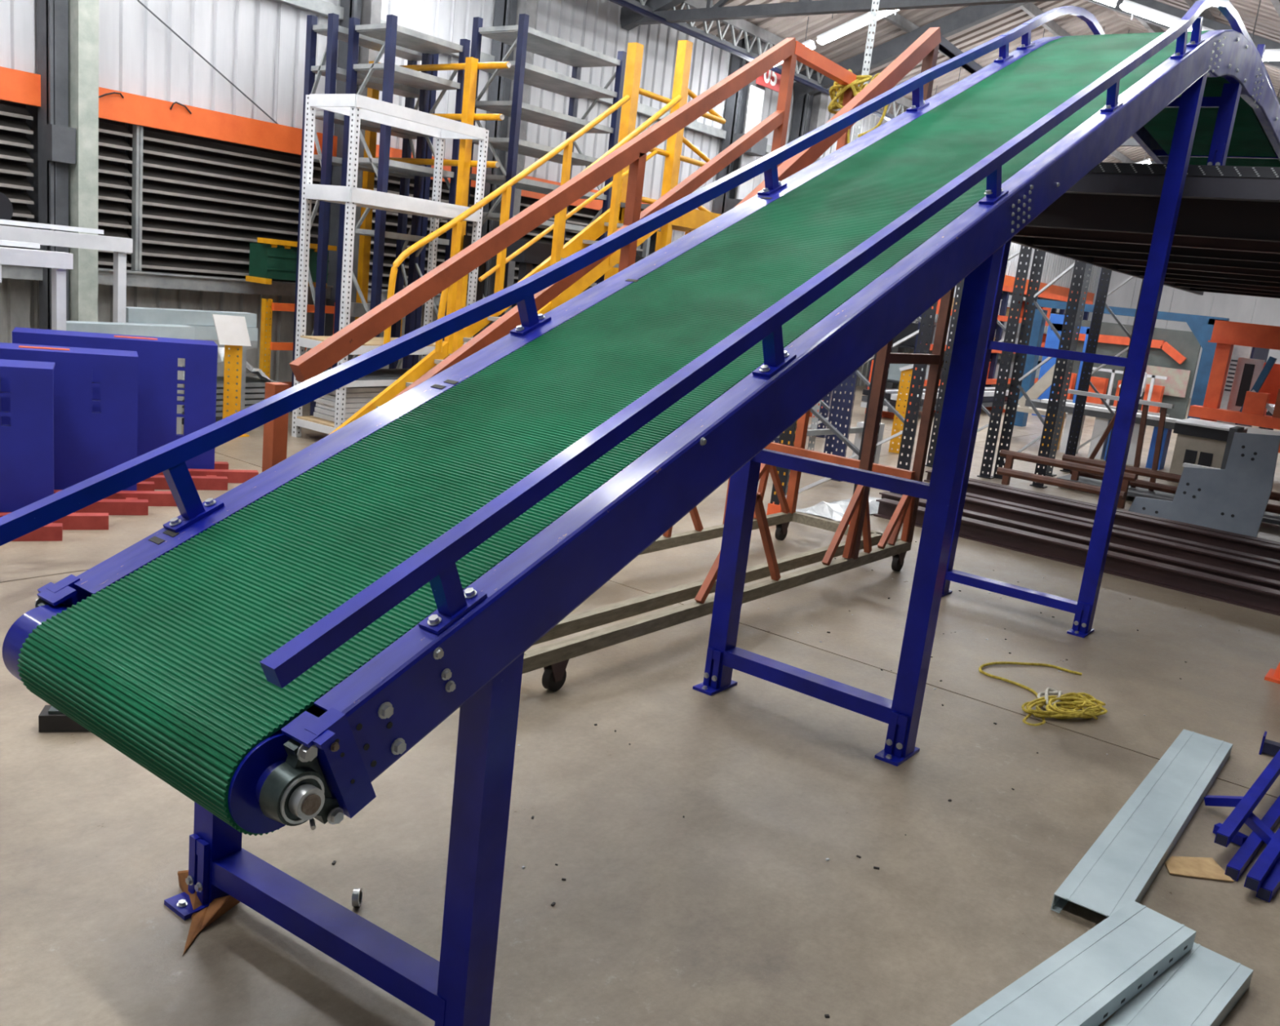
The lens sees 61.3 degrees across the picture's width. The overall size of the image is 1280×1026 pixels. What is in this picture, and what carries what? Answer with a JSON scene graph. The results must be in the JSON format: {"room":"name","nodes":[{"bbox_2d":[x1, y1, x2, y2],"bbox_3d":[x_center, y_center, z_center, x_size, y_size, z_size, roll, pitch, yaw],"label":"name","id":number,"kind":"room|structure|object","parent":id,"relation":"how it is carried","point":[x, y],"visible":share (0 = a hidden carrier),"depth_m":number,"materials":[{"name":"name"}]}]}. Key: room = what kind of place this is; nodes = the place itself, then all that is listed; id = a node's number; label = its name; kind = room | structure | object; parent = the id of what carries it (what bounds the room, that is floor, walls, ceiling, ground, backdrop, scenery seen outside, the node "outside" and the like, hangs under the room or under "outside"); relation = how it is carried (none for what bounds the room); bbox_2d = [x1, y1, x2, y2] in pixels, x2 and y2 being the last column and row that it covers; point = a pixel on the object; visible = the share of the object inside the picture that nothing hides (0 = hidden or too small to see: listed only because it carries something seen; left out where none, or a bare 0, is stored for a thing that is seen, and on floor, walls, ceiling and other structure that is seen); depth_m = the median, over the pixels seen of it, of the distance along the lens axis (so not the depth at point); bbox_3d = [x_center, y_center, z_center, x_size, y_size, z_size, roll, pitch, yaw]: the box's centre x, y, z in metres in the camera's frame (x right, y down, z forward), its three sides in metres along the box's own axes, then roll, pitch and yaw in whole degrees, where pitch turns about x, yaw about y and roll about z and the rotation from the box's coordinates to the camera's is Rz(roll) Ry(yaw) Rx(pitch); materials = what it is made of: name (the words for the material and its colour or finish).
{"room":"factory workshop","nodes":[
{"label":"factory workshop","id":0,"kind":"room"},
{"bbox_2d":[0,0,1100,388],"bbox_3d":[2.800,-4.778,17.953,0.980,5.500,38.700,15,15,35],"label":"wall","id":1,"kind":"structure","parent":0,"point":[173,128],"depth_m":9.84,"materials":[{"name":"grey metal"}]},
{"bbox_2d":[245,237,337,288],"bbox_3d":[-3.287,-2.345,10.137,0.340,0.405,0.790,15,15,35],"label":"crate","id":2,"kind":"object","parent":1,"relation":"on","point":[267,262],"visible":0.66,"depth_m":9.92,"materials":[{"name":"green paint"}]},
{"bbox_2d":[736,84,764,199],"bbox_3d":[1.448,-3.969,15.950,0.030,4.378,0.350,15,15,35],"label":"window","id":3,"kind":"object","parent":1,"relation":"in","point":[756,98],"visible":0.36,"depth_m":15.58,"materials":[{"name":"white paint"}]},
{"bbox_2d":[755,62,782,92],"bbox_3d":[1.882,-6.342,15.591,0.029,0.400,0.660,15,15,35],"label":"number sign","id":4,"kind":"object","parent":1,"relation":"attached to","point":[771,79],"visible":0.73,"depth_m":15.62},
{"bbox_2d":[633,0,1141,146],"bbox_3d":[8.519,-5.647,12.494,15.200,1.437,8.900,15,15,35],"label":"ceiling","id":5,"kind":"structure","parent":1,"relation":"attached to","point":[717,11],"depth_m":12.07,"materials":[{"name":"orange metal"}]},
{"bbox_2d":[0,382,1279,1025],"bbox_3d":[10.541,0.483,11.299,23.600,0.200,39.500,15,15,35],"label":"floor","id":6,"kind":"structure","parent":0,"point":[732,911],"depth_m":3.27,"materials":[{"name":"concrete"}]},
{"bbox_2d":[0,192,13,225],"bbox_3d":[-4.705,-1.477,7.804,0.232,1.735,0.318,15,15,35],"label":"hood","id":7,"kind":"object","parent":6,"relation":"on","point":[6,206],"visible":0.83,"depth_m":7.66,"materials":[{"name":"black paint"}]},
{"bbox_2d":[0,240,73,330],"bbox_3d":[-4.213,-0.990,6.639,0.220,1.390,1.330,15,15,35],"label":"trestle","id":8,"kind":"object","parent":6,"relation":"on","point":[58,261],"visible":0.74,"depth_m":6.90,"materials":[{"name":"white paint"}]},
{"bbox_2d":[0,511,108,541],"bbox_3d":[-3.500,0.036,5.407,1.510,0.075,0.550,0,14,-27],"label":"red skid","id":9,"kind":"object","parent":6,"relation":"on","point":[53,531],"visible":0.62,"depth_m":5.61,"materials":[{"name":"paint"}]},
{"bbox_2d":[0,359,54,511],"bbox_3d":[-3.629,-0.411,5.490,1.150,0.761,0.300,0,14,-27],"label":"sheet","id":10,"kind":"object","parent":9,"relation":"on","point":[27,443],"visible":0.96,"depth_m":5.56,"materials":[{"name":"blue paint"}]},
{"bbox_2d":[38,705,88,732],"bbox_3d":[-1.806,0.653,3.466,0.200,0.066,0.085,3,13,-17],"label":"block","id":11,"kind":"object","parent":6,"relation":"on","point":[51,719],"visible":0.39,"depth_m":3.42,"materials":[{"name":"metal"}]},
{"bbox_2d":[0,218,133,322],"bbox_3d":[-4.249,-1.251,7.533,0.220,1.510,1.330,15,15,35],"label":"metal frame","id":12,"kind":"object","parent":6,"relation":"on","point":[120,246],"visible":0.72,"depth_m":7.61,"materials":[{"name":"white paint"}]},
{"bbox_2d":[53,481,177,515],"bbox_3d":[-3.366,-0.091,6.061,1.510,0.075,0.550,0,14,-27],"label":"red skid","id":13,"kind":"object","parent":6,"relation":"on","point":[137,502],"visible":0.4,"depth_m":6.08,"materials":[{"name":"paint"}]},
{"bbox_2d":[0,342,137,490],"bbox_3d":[-3.494,-0.553,6.141,1.150,0.791,0.300,0,14,-27],"label":"metal panel","id":14,"kind":"object","parent":13,"relation":"on","point":[88,443],"visible":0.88,"depth_m":6.15,"materials":[{"name":"blue paint"}]},
{"bbox_2d":[176,358,185,434],"bbox_3d":[-3.705,-0.811,7.806,0.170,0.659,0.950,15,15,35],"label":"trestle","id":15,"kind":"object","parent":6,"relation":"on","point":[180,361],"visible":0.07,"depth_m":8.03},
{"bbox_3d":[-3.663,-1.184,7.725,0.170,0.108,0.950,15,15,35],"label":"beam","id":16,"kind":"structure","parent":15,"relation":"on","visible":0},
{"bbox_2d":[66,320,195,339],"bbox_3d":[-3.659,-1.295,7.707,0.150,0.108,0.950,15,15,35],"label":"beam","id":17,"kind":"structure","parent":16,"relation":"on","point":[165,331],"depth_m":7.69,"materials":[{"name":"metal"}]},
{"bbox_2d":[142,462,258,490],"bbox_3d":[-3.223,-0.248,6.856,1.510,0.075,0.550,0,14,-27],"label":"red skid","id":18,"kind":"object","parent":6,"relation":"on","point":[218,478],"visible":0.3,"depth_m":6.88,"materials":[{"name":"paint"}]},
{"bbox_2d":[12,327,217,469],"bbox_3d":[-3.349,-0.725,6.933,1.150,0.821,0.300,0,14,-27],"label":"metal panel","id":19,"kind":"object","parent":18,"relation":"on","point":[158,368],"visible":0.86,"depth_m":6.91,"materials":[{"name":"blue paint"}]},
{"bbox_2d":[177,870,239,955],"bbox_3d":[-1.026,0.936,2.588,0.140,0.059,0.297,1,14,-25],"label":"cardboard sheet","id":20,"kind":"object","parent":6,"relation":"on","point":[202,919],"visible":0.84,"depth_m":2.59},
{"bbox_2d":[198,339,257,412],"bbox_3d":[-3.658,-1.054,8.784,0.170,0.729,1.100,15,15,35],"label":"trestle","id":21,"kind":"object","parent":6,"relation":"on","point":[254,344],"visible":0.12,"depth_m":9.06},
{"bbox_2d":[127,322,257,341],"bbox_3d":[-3.612,-1.462,8.696,0.170,0.108,1.100,15,15,35],"label":"beam","id":22,"kind":"structure","parent":21,"relation":"on","point":[202,332],"depth_m":8.73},
{"bbox_2d":[125,306,257,327],"bbox_3d":[-3.608,-1.573,8.678,0.150,0.108,1.100,15,15,35],"label":"beam","id":23,"kind":"structure","parent":22,"relation":"on","point":[133,314],"depth_m":8.52,"materials":[{"name":"metal"}]},
{"bbox_2d":[182,347,277,424],"bbox_3d":[-3.641,-1.154,9.316,0.460,0.700,1.000,15,15,35],"label":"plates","id":24,"kind":"object","parent":6,"relation":"on","point":[255,391],"visible":0.21,"depth_m":9.38,"materials":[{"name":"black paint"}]},
{"bbox_2d":[212,314,251,437],"bbox_3d":[-3.291,-1.092,8.588,0.180,0.966,0.341,15,15,35],"label":"stand","id":25,"kind":"object","parent":6,"relation":"on","point":[232,331],"visible":0.7,"depth_m":8.58,"materials":[{"name":"yellow paint"}]},
{"bbox_2d":[259,297,405,387],"bbox_3d":[-2.932,-1.524,10.537,0.210,1.060,1.618,15,15,35],"label":"rack","id":26,"kind":"object","parent":6,"relation":"on","point":[357,309],"visible":0.22,"depth_m":9.96,"materials":[{"name":"metal"}]},
{"bbox_2d":[290,13,438,415],"bbox_3d":[-2.608,-2.690,10.242,0.370,3.520,1.210,15,15,35],"label":"shelving rack","id":27,"kind":"object","parent":6,"relation":"on","point":[334,32],"visible":0.5,"depth_m":9.79,"materials":[{"name":"metal"}]},
{"bbox_2d":[291,93,488,437],"bbox_3d":[-2.106,-1.984,9.188,0.595,2.705,1.568,14,14,30],"label":"shelving unit","id":28,"kind":"object","parent":6,"relation":"on","point":[358,107],"visible":0.56,"depth_m":8.72,"materials":[{"name":"white paint"}]},
{"bbox_2d":[313,411,349,422],"bbox_3d":[-2.388,-0.821,9.176,0.360,0.037,0.650,15,15,35],"label":"metal sheet","id":29,"kind":"object","parent":28,"relation":"on","point":[322,415],"visible":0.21,"depth_m":8.94,"materials":[{"name":"white paint"}]},
{"bbox_2d":[314,406,355,417],"bbox_3d":[-2.386,-0.861,9.164,0.360,0.037,0.620,15,15,35],"label":"metal sheet","id":30,"kind":"object","parent":29,"relation":"on","point":[326,411],"visible":0.21,"depth_m":8.92,"materials":[{"name":"white paint"}]},
{"bbox_2d":[315,401,362,413],"bbox_3d":[-2.372,-0.904,9.166,0.360,0.037,0.630,15,15,35],"label":"metal sheet","id":31,"kind":"object","parent":30,"relation":"on","point":[355,410],"visible":0.29,"depth_m":8.92,"materials":[{"name":"white paint"}]},
{"bbox_2d":[314,397,368,408],"bbox_3d":[-2.380,-0.942,9.142,0.360,0.037,0.630,15,15,35],"label":"metal sheet","id":32,"kind":"object","parent":31,"relation":"on","point":[351,405],"visible":0.21,"depth_m":8.90,"materials":[{"name":"white paint"}]},
{"bbox_2d":[320,394,374,403],"bbox_3d":[-2.366,-0.985,9.145,0.360,0.037,0.640,15,15,35],"label":"metal sheet","id":33,"kind":"object","parent":32,"relation":"on","point":[329,397],"visible":0.14,"depth_m":8.90,"materials":[{"name":"white paint"}]},
{"bbox_2d":[327,391,381,397],"bbox_3d":[-2.365,-1.025,9.132,0.360,0.037,0.610,15,15,35],"label":"metal sheet","id":34,"kind":"object","parent":33,"relation":"on","point":[373,394],"visible":0.14,"depth_m":8.91,"materials":[{"name":"white paint"}]},
{"bbox_2d":[333,386,388,392],"bbox_3d":[-2.360,-1.066,9.123,0.360,0.037,0.650,15,15,35],"label":"metal sheet","id":35,"kind":"object","parent":34,"relation":"on","point":[373,388],"visible":0.14,"depth_m":8.95,"materials":[{"name":"white paint"}]},
{"bbox_2d":[332,14,470,368],"bbox_3d":[-2.227,-2.587,9.969,0.570,3.520,0.900,15,15,35],"label":"shelving rack","id":36,"kind":"object","parent":6,"relation":"on","point":[393,34],"visible":0.59,"depth_m":9.62,"materials":[{"name":"metal"}]},
{"bbox_2d":[353,57,511,359],"bbox_3d":[-2.044,-2.499,10.155,1.810,3.310,0.138,15,15,35],"label":"stand","id":37,"kind":"object","parent":6,"relation":"on","point":[471,65],"visible":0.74,"depth_m":9.73,"materials":[{"name":"yellow paint"}]},
{"bbox_2d":[329,94,720,434],"bbox_3d":[-0.696,-1.950,8.743,0.560,3.137,4.450,15,15,35],"label":"stair","id":38,"kind":"structure","parent":6,"relation":"on","point":[611,219],"depth_m":8.59,"materials":[{"name":"metal"}]},
{"bbox_2d":[465,13,626,321],"bbox_3d":[-1.065,-2.841,11.027,0.670,3.820,1.510,15,15,35],"label":"shelving rack","id":39,"kind":"object","parent":6,"relation":"on","point":[524,37],"visible":0.45,"depth_m":10.52,"materials":[{"name":"metal"}]},
{"bbox_2d":[462,235,644,337],"bbox_3d":[-0.509,-1.706,10.882,0.770,1.800,2.900,15,15,35],"label":"work platform","id":40,"kind":"object","parent":6,"relation":"on","point":[536,253],"visible":0.11,"depth_m":9.48,"materials":[{"name":"black paint"}]},
{"bbox_2d":[262,26,982,692],"bbox_3d":[0.181,-1.021,5.212,1.118,3.021,4.270,15,15,35],"label":"stair","id":41,"kind":"structure","parent":6,"relation":"on","point":[554,658],"depth_m":5.32,"materials":[{"name":"metal"}]},
{"bbox_2d":[827,69,888,143],"bbox_3d":[1.350,-2.497,6.665,0.387,0.431,0.212,15,15,35],"label":"rope","id":42,"kind":"object","parent":41,"relation":"attached to","point":[833,104],"visible":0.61,"depth_m":6.65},
{"bbox_2d":[0,0,1279,1025],"bbox_3d":[1.830,-1.006,5.185,0.957,3.364,8.996,15,15,35],"label":"conveyor","id":43,"kind":"object","parent":6,"relation":"on","point":[270,651],"visible":0.97,"depth_m":2.53,"materials":[{"name":"blue paint"}]},
{"bbox_2d":[604,40,725,279],"bbox_3d":[0.199,-2.576,10.541,0.194,3.789,1.617,15,15,35],"label":"stand","id":44,"kind":"object","parent":6,"relation":"on","point":[673,153],"visible":0.45,"depth_m":10.10,"materials":[{"name":"paint"}]},
{"bbox_2d":[331,541,1201,1017],"bbox_3d":[0.998,0.673,4.985,2.330,0.005,5.599,15,15,35],"label":"debris","id":45,"kind":"object","parent":6,"relation":"on","point":[334,862],"visible":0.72,"depth_m":3.65,"materials":[{"name":"black rubber"}]},
{"bbox_2d":[771,381,846,454],"bbox_3d":[1.730,-1.413,10.696,0.740,1.800,0.120,15,15,35],"label":"rack","id":46,"kind":"object","parent":6,"relation":"on","point":[834,411],"visible":0.07,"depth_m":10.60,"materials":[{"name":"metal"}]},
{"bbox_2d":[766,338,893,524],"bbox_3d":[1.362,-0.818,7.538,0.746,1.900,0.152,11,13,21],"label":"rack","id":47,"kind":"object","parent":6,"relation":"on","point":[774,507],"visible":0.16,"depth_m":7.66,"materials":[{"name":"metal"}]},
{"bbox_2d":[795,497,881,520],"bbox_3d":[1.623,-0.071,8.478,0.449,0.089,0.992,15,15,35],"label":"plastic sheet","id":48,"kind":"object","parent":6,"relation":"on","point":[835,510],"visible":0.58,"depth_m":8.26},
{"bbox_2d":[807,0,879,450],"bbox_3d":[1.873,-2.990,9.622,0.060,5.350,0.030,8,12,6],"label":"upright","id":49,"kind":"object","parent":6,"relation":"on","point":[874,14],"visible":0.3,"depth_m":9.40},
{"bbox_2d":[776,426,863,438],"bbox_3d":[1.495,-0.737,9.976,1.601,0.150,0.050,-2,15,-33],"label":"beam","id":50,"kind":"structure","parent":49,"relation":"attached to","point":[852,429],"depth_m":10.10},
{"bbox_2d":[852,421,884,463],"bbox_3d":[2.212,-0.639,10.515,0.160,0.480,0.280,15,15,35],"label":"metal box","id":51,"kind":"object","parent":6,"relation":"on","point":[858,437],"visible":0.21,"depth_m":10.47,"materials":[{"name":"white paint"}]},
{"bbox_2d":[830,301,937,495],"bbox_3d":[2.156,-1.208,9.508,0.770,2.000,0.120,15,15,35],"label":"rack","id":52,"kind":"object","parent":6,"relation":"on","point":[907,433],"visible":0.45,"depth_m":9.41,"materials":[{"name":"metal"}]},
{"bbox_2d":[888,364,913,453],"bbox_3d":[2.943,-1.178,12.066,0.217,1.032,0.095,12,13,23],"label":"post","id":53,"kind":"object","parent":6,"relation":"on","point":[907,371],"visible":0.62,"depth_m":12.05,"materials":[{"name":"metal"}]},
{"bbox_2d":[924,244,1032,479],"bbox_3d":[3.450,-1.603,10.997,0.720,2.420,0.120,15,15,35],"label":"rack","id":54,"kind":"object","parent":6,"relation":"on","point":[1009,335],"visible":0.59,"depth_m":10.93,"materials":[{"name":"metal"}]},
{"bbox_2d":[866,281,1093,389],"bbox_3d":[7.726,-3.747,23.432,0.940,2.260,10.100,15,15,35],"label":"shelving","id":55,"kind":"object","parent":6,"relation":"on","point":[1006,290],"visible":0.25,"depth_m":22.37,"materials":[{"name":"metal"}]},
{"bbox_2d":[887,363,929,382],"bbox_3d":[4.961,-2.615,20.029,0.620,0.324,0.666,15,15,35],"label":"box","id":56,"kind":"object","parent":55,"relation":"on","point":[894,373],"visible":0.18,"depth_m":19.84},
{"bbox_2d":[893,322,935,346],"bbox_3d":[4.995,-3.278,19.828,0.620,0.405,0.528,15,15,35],"label":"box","id":57,"kind":"object","parent":55,"relation":"on","point":[913,327],"visible":0.32,"depth_m":19.62,"materials":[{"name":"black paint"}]},
{"bbox_2d":[1002,360,1067,436],"bbox_3d":[5.527,-1.598,14.943,0.800,1.196,0.400,15,15,35],"label":"trolley","id":58,"kind":"object","parent":6,"relation":"on","point":[1045,382],"visible":0.32,"depth_m":14.83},
{"bbox_2d":[1003,404,1067,417],"bbox_3d":[5.506,-1.415,14.983,0.800,0.060,0.400,15,15,35],"label":"shelf","id":59,"kind":"object","parent":58,"relation":"attached to","point":[1022,408],"depth_m":14.89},
{"bbox_2d":[991,248,1086,488],"bbox_3d":[3.987,-1.460,10.762,0.576,2.360,0.136,18,16,42],"label":"rack","id":60,"kind":"object","parent":6,"relation":"on","point":[1033,293],"visible":0.85,"depth_m":10.73,"materials":[{"name":"metal"}]},
{"bbox_2d":[978,662,1107,725],"bbox_3d":[1.836,0.788,4.804,0.529,0.053,0.793,6,12,-2],"label":"rope","id":61,"kind":"object","parent":6,"relation":"on","point":[1068,700],"visible":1,"depth_m":4.62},
{"bbox_2d":[1031,313,1095,417],"bbox_3d":[7.417,-2.529,18.821,0.800,1.780,0.200,15,15,35],"label":"post","id":62,"kind":"object","parent":6,"relation":"on","point":[1052,341],"visible":0.33,"depth_m":18.79,"materials":[{"name":"metal"}]},
{"bbox_2d":[1041,263,1093,476],"bbox_3d":[4.582,-1.590,11.524,0.140,2.420,0.140,15,15,35],"label":"post","id":63,"kind":"object","parent":6,"relation":"on","point":[1088,266],"visible":0.66,"depth_m":11.51,"materials":[{"name":"grey metal"}]},
{"bbox_2d":[873,497,1279,616],"bbox_3d":[3.817,0.511,6.897,5.104,0.130,0.140,16,15,37],"label":"steel beam","id":64,"kind":"structure","parent":6,"relation":"on","point":[1233,592],"depth_m":7.30,"materials":[{"name":"metal"}]},
{"bbox_2d":[879,491,1279,590],"bbox_3d":[4.112,0.475,7.287,5.503,0.100,0.120,16,15,37],"label":"steel beam","id":65,"kind":"structure","parent":6,"relation":"on","point":[1222,572],"depth_m":7.75,"materials":[{"name":"metal"}]},
{"bbox_2d":[1059,267,1111,472],"bbox_3d":[4.979,-1.657,11.971,0.140,2.450,0.140,15,15,35],"label":"post","id":66,"kind":"object","parent":6,"relation":"on","point":[1105,276],"visible":0.8,"depth_m":11.95,"materials":[{"name":"metal"}]},
{"bbox_2d":[1024,399,1179,470],"bbox_3d":[5.904,-1.039,13.889,1.850,0.640,0.520,15,15,35],"label":"workbench","id":67,"kind":"object","parent":6,"relation":"on","point":[1103,415],"visible":0.47,"depth_m":13.65,"materials":[{"name":"grey metal"}]},
{"bbox_2d":[924,470,1279,546],"bbox_3d":[5.094,0.290,8.645,6.002,0.100,0.130,16,15,37],"label":"steel beam","id":68,"kind":"structure","parent":6,"relation":"on","point":[929,472],"depth_m":9.28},
{"bbox_2d":[1065,267,1143,461],"bbox_3d":[5.390,-1.711,12.409,0.600,2.460,0.120,15,15,35],"label":"rack","id":69,"kind":"object","parent":6,"relation":"on","point":[1107,307],"visible":0.06,"depth_m":12.42,"materials":[{"name":"metal"}]},
{"bbox_2d":[963,496,1279,581],"bbox_3d":[4.481,0.451,7.520,5.204,0.130,0.130,16,15,37],"label":"steel beam","id":70,"kind":"structure","parent":6,"relation":"on","point":[1239,564],"depth_m":8.10,"materials":[{"name":"metal"}]},
{"bbox_2d":[965,492,1279,565],"bbox_3d":[4.540,0.368,8.003,5.702,0.100,0.130,16,15,37],"label":"steel beam","id":71,"kind":"structure","parent":6,"relation":"on","point":[1204,546],"depth_m":8.44,"materials":[{"name":"metal"}]},
{"bbox_2d":[966,480,1279,559],"bbox_3d":[4.942,0.350,8.199,5.702,0.140,0.140,16,15,37],"label":"steel beam","id":72,"kind":"structure","parent":6,"relation":"on","point":[1218,540],"depth_m":8.84,"materials":[{"name":"metal"}]},
{"bbox_2d":[1056,320,1200,419],"bbox_3d":[8.936,-2.704,20.483,2.700,1.750,0.900,15,15,35],"label":"machine","id":73,"kind":"object","parent":6,"relation":"on","point":[1173,356],"visible":0.46,"depth_m":20.21,"materials":[{"name":"orange paint"}]},
{"bbox_2d":[1056,372,1076,400],"bbox_3d":[8.293,-2.428,21.077,0.280,0.620,0.200,15,15,35],"label":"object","id":74,"kind":"object","parent":73,"relation":"attached to","point":[1073,380],"depth_m":20.95,"materials":[{"name":"paint"}]},
{"bbox_2d":[1085,376,1108,404],"bbox_3d":[8.765,-2.294,20.732,0.280,0.610,0.200,15,15,35],"label":"storage bin","id":75,"kind":"object","parent":73,"relation":"attached to","point":[1100,384],"depth_m":20.63,"materials":[{"name":"paint"}]},
{"bbox_2d":[1141,384,1164,413],"bbox_3d":[9.553,-2.079,20.154,0.280,0.610,0.200,15,15,35],"label":"storage bin","id":76,"kind":"object","parent":73,"relation":"attached to","point":[1157,390],"depth_m":20.04,"materials":[{"name":"paint"}]},
{"bbox_2d":[996,389,1279,525],"bbox_3d":[4.933,-0.515,10.204,2.801,0.971,1.418,15,15,35],"label":"metal frame","id":77,"kind":"object","parent":6,"relation":"on","point":[1086,474],"visible":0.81,"depth_m":10.57,"materials":[{"name":"metal"}]},
{"bbox_2d":[1010,298,1269,426],"bbox_3d":[7.667,-2.103,16.592,3.050,1.950,1.900,15,15,35],"label":"gantry","id":78,"kind":"object","parent":6,"relation":"on","point":[1202,326],"visible":0.36,"depth_m":15.41,"materials":[{"name":"metal"}]},
{"bbox_2d":[1217,345,1252,424],"bbox_3d":[8.465,-1.782,15.419,0.240,1.400,0.050,15,15,35],"label":"grille","id":79,"kind":"object","parent":78,"relation":"attached to","point":[1238,351],"depth_m":15.38,"materials":[{"name":"metal"}]},
{"bbox_2d":[1050,728,1232,917],"bbox_3d":[1.764,1.020,3.682,0.187,0.052,1.766,15,15,35],"label":"channel","id":80,"kind":"object","parent":6,"relation":"on","point":[1118,869],"visible":0.87,"depth_m":3.48,"materials":[{"name":"metal"}]},
{"bbox_2d":[1010,162,1279,298],"bbox_3d":[6.899,-0.711,8.508,6.630,2.500,9.070,15,15,35],"label":"platform","id":81,"kind":"object","parent":6,"relation":"on","point":[1226,239],"visible":0.79,"depth_m":6.54,"materials":[{"name":"black paint"}]},
{"bbox_2d":[1103,942,1253,1025],"bbox_3d":[0.988,1.234,2.297,0.165,0.052,1.500,18,17,42],"label":"channel","id":82,"kind":"object","parent":6,"relation":"on","point":[1203,986],"visible":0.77,"depth_m":2.64,"materials":[{"name":"metal"}]},
{"bbox_2d":[950,900,1196,1025],"bbox_3d":[0.688,1.155,2.251,1.895,0.055,0.171,-5,17,-42],"label":"channel","id":83,"kind":"object","parent":82,"relation":"on","point":[1086,982],"visible":1,"depth_m":2.58,"materials":[{"name":"metal"}]},
{"bbox_2d":[1164,856,1233,882],"bbox_3d":[1.722,1.103,3.374,0.195,0.004,0.136,7,12,0],"label":"scrap","id":84,"kind":"object","parent":6,"relation":"on","point":[1193,867],"visible":1,"depth_m":3.36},
{"bbox_2d":[1128,426,1279,537],"bbox_3d":[5.054,-0.342,9.636,1.080,0.900,0.404,15,15,35],"label":"plate","id":85,"kind":"object","parent":6,"relation":"on","point":[1233,497],"visible":0.99,"depth_m":9.36,"materials":[{"name":"grey metal"}]},
{"bbox_2d":[1167,418,1248,484],"bbox_3d":[6.433,-0.665,12.308,0.630,0.700,0.750,15,15,35],"label":"base cabinet","id":86,"kind":"object","parent":6,"relation":"on","point":[1199,442],"visible":0.69,"depth_m":12.09,"materials":[{"name":"metal"}]},
{"bbox_2d":[1174,418,1248,431],"bbox_3d":[6.471,-0.995,12.236,0.630,0.020,0.750,15,15,35],"label":"countertop","id":87,"kind":"structure","parent":86,"relation":"on","point":[1186,421],"depth_m":12.13,"materials":[{"name":"white paint"}]},
{"bbox_2d":[1187,320,1279,453],"bbox_3d":[9.226,-1.144,13.143,4.499,1.890,0.850,15,15,35],"label":"frame","id":88,"kind":"object","parent":6,"relation":"on","point":[1256,382],"visible":0.89,"depth_m":14.04,"materials":[{"name":"paint"}]},
{"bbox_2d":[1241,391,1271,415],"bbox_3d":[7.944,-1.415,13.934,0.250,0.280,0.200,15,15,35],"label":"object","id":89,"kind":"object","parent":88,"relation":"on","point":[1255,402],"depth_m":13.85,"materials":[{"name":"orange paint"}]},
{"bbox_2d":[1212,795,1279,881],"bbox_3d":[2.169,1.046,3.799,0.140,0.037,1.175,17,16,39],"label":"tube","id":90,"kind":"object","parent":6,"relation":"on","point":[1250,846],"visible":0.89,"depth_m":3.51,"materials":[{"name":"blue paint"}]},
{"bbox_2d":[1204,750,1279,847],"bbox_3d":[2.212,0.955,3.928,0.164,0.140,1.338,16,16,39],"label":"tube","id":91,"kind":"object","parent":90,"relation":"on","point":[1244,806],"visible":1,"depth_m":3.69,"materials":[{"name":"blue paint"}]},
{"bbox_2d":[1244,813,1279,892],"bbox_3d":[2.080,1.045,3.598,0.157,0.038,0.952,16,16,39],"label":"tube","id":92,"kind":"object","parent":90,"relation":"on","point":[1255,878],"visible":0.91,"depth_m":3.37,"materials":[{"name":"blue paint"}]},
{"bbox_2d":[1255,857,1279,902],"bbox_3d":[2.133,1.103,3.522,0.037,0.037,0.815,17,16,40],"label":"tube","id":93,"kind":"object","parent":6,"relation":"on","point":[1269,887],"visible":0.95,"depth_m":3.25,"materials":[{"name":"blue paint"}]},
{"bbox_2d":[1258,731,1279,755],"bbox_3d":[2.602,0.965,4.351,0.182,0.100,0.070,15,15,35],"label":"bracket","id":94,"kind":"object","parent":6,"relation":"on","point":[1268,747],"visible":0.79,"depth_m":4.37,"materials":[{"name":"metal"}]},
{"bbox_2d":[619,0,1279,164],"bbox_3d":[11.198,-4.963,10.132,23.242,1.814,39.580,15,15,35],"label":"ceiling","id":95,"kind":"structure","parent":0,"point":[966,28],"depth_m":15.69,"materials":[{"name":"grey metal"}]},
{"bbox_2d":[816,9,898,44],"bbox_3d":[2.878,-6.503,13.927,1.194,0.815,0.140,15,15,35],"label":"batten","id":96,"kind":"object","parent":95,"relation":"hanging from","point":[863,20],"visible":0.81,"depth_m":14.04,"materials":[{"name":"white paint"}]},
{"bbox_2d":[1120,0,1221,31],"bbox_3d":[5.860,-5.504,11.767,1.194,0.815,0.140,15,15,35],"label":"batten","id":97,"kind":"object","parent":95,"relation":"hanging from","point":[1168,20],"visible":0.67,"depth_m":11.88,"materials":[{"name":"white paint"}]},
{"bbox_2d":[1251,0,1279,61],"bbox_3d":[6.812,-4.985,11.103,1.240,0.600,0.140,15,15,35],"label":"light","id":98,"kind":"object","parent":95,"relation":"hanging from","point":[1269,55],"visible":0.24,"depth_m":11.26,"materials":[{"name":"white paint"}]},
{"bbox_2d":[1090,267,1279,398],"bbox_3d":[22.699,-5.148,25.025,23.090,7.600,0.050,15,15,35],"label":"wall","id":99,"kind":"structure","parent":0,"point":[1237,308],"depth_m":30.40,"materials":[{"name":"metal"}]},
{"bbox_2d":[608,0,908,120],"bbox_3d":[5.586,-7.141,20.131,0.310,0.530,28.000,15,15,35],"label":"roof truss","id":100,"kind":"object","parent":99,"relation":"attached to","point":[640,7],"depth_m":14.41,"materials":[{"name":"grey metal"}]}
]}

